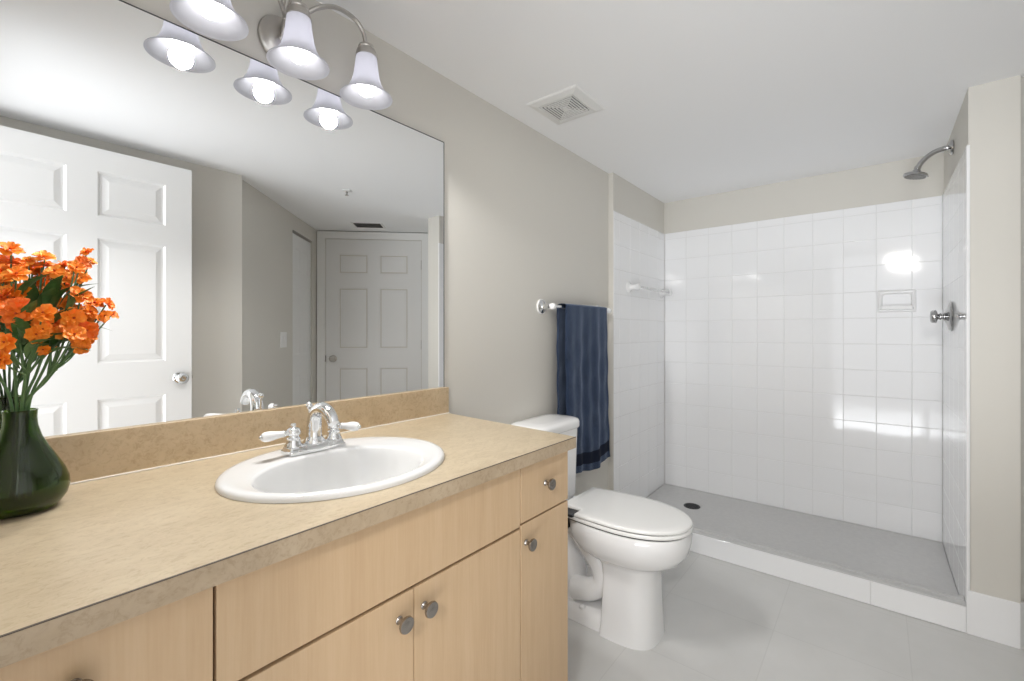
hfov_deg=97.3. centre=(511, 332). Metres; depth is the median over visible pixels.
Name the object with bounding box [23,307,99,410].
flower
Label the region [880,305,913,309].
tray
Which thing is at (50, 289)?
flower
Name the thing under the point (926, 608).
trim
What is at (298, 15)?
bulb
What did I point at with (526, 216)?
wall
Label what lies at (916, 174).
shower
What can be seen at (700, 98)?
ceiling
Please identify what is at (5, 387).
stem
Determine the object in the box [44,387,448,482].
backsplash
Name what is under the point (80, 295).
flower
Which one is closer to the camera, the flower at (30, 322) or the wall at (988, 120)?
the flower at (30, 322)
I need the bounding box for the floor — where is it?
[568,551,1023,680]
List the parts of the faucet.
lever, handle, lift rod, plate, spout, handle, lever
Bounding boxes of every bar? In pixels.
[537,299,611,313]
[626,282,671,297]
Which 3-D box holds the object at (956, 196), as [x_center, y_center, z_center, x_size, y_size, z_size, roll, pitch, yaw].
[2.078,0.212,2.118,0.011,1.918,0.836,0,0,39]
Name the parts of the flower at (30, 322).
stem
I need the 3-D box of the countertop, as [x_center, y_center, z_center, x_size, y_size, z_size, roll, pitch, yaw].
[-0.417,0.273,1.050,0.596,0.131,1.258,0,0,39]
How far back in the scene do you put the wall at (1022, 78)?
1.73 m
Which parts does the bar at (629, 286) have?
post, rod, post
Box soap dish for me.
[877,289,915,311]
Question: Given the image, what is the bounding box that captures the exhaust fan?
[527,84,605,124]
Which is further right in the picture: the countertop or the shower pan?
the shower pan
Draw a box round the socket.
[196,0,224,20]
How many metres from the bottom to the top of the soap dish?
0.124 m
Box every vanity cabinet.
[0,587,212,680]
[213,469,519,680]
[517,451,567,680]
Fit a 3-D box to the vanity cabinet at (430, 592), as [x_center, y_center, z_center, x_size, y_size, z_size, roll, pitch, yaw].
[-0.402,0.770,1.055,0.591,0.862,0.684,0,0,39]
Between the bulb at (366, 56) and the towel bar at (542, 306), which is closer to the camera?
the bulb at (366, 56)
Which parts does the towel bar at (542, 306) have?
post, rail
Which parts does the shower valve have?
knob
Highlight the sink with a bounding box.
[215,437,444,503]
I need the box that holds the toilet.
[511,414,692,650]
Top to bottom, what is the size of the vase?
0.174 m
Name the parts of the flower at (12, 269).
stem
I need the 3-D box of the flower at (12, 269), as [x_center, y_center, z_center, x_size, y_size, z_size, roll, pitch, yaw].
[-0.843,0.065,0.756,0.081,0.439,0.065,0,0,13]
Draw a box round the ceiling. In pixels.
[316,0,1023,202]
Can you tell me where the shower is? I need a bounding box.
[903,140,953,179]
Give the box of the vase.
[0,408,70,518]
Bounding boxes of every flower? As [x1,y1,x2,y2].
[0,241,48,410]
[0,296,57,410]
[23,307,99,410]
[26,286,118,409]
[27,247,97,409]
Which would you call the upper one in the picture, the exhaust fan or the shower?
the exhaust fan
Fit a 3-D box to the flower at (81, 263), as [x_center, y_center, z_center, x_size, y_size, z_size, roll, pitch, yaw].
[-0.806,0.063,0.818,0.088,0.444,0.073,0,0,-3]
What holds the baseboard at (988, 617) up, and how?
attached to the wall at (988, 120)
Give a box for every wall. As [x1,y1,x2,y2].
[122,0,663,495]
[664,152,943,483]
[944,75,1020,603]
[1021,77,1023,601]
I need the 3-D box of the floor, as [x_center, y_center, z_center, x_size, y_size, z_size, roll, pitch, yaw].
[1.276,1.261,1.154,3.500,0.120,4.000,0,0,39]
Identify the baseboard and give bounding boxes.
[966,590,1020,648]
[1021,601,1023,648]
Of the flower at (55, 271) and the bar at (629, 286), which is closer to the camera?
the flower at (55, 271)
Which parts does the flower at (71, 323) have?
stem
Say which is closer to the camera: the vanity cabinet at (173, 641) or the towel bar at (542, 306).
the vanity cabinet at (173, 641)
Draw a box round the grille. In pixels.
[540,95,591,120]
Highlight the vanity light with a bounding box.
[169,0,392,109]
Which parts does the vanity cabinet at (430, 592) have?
door, knob, knob, door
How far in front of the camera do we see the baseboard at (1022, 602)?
1.71 m
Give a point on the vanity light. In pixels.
(287, 41)
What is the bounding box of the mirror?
[0,0,443,436]
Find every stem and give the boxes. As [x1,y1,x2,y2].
[0,374,13,411]
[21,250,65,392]
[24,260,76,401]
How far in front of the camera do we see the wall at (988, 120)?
1.75 m
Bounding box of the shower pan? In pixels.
[646,484,965,605]
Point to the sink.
(364, 465)
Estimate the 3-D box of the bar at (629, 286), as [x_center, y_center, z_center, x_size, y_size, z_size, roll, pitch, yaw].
[0.961,-0.291,3.107,0.079,0.074,0.644,0,0,39]
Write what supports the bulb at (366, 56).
attached to the vanity light
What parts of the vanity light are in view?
lamp shade, arm, arm, lamp shade, arm, lamp shade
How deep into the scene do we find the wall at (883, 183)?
2.85 m
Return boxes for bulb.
[286,0,311,63]
[355,42,376,97]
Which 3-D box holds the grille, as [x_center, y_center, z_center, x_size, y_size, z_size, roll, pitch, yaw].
[0.234,-0.969,1.950,0.167,0.008,0.167,0,0,39]
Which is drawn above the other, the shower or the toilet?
the shower
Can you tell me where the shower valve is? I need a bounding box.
[930,301,953,330]
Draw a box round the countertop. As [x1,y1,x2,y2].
[0,387,575,667]
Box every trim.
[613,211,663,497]
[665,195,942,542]
[690,532,965,632]
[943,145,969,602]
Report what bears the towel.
hanging from the towel bar at (542, 306)
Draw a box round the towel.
[556,303,609,473]
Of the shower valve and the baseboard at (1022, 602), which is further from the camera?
the shower valve
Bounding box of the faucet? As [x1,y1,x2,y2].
[259,402,360,456]
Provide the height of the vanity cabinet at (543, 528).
0.862 m

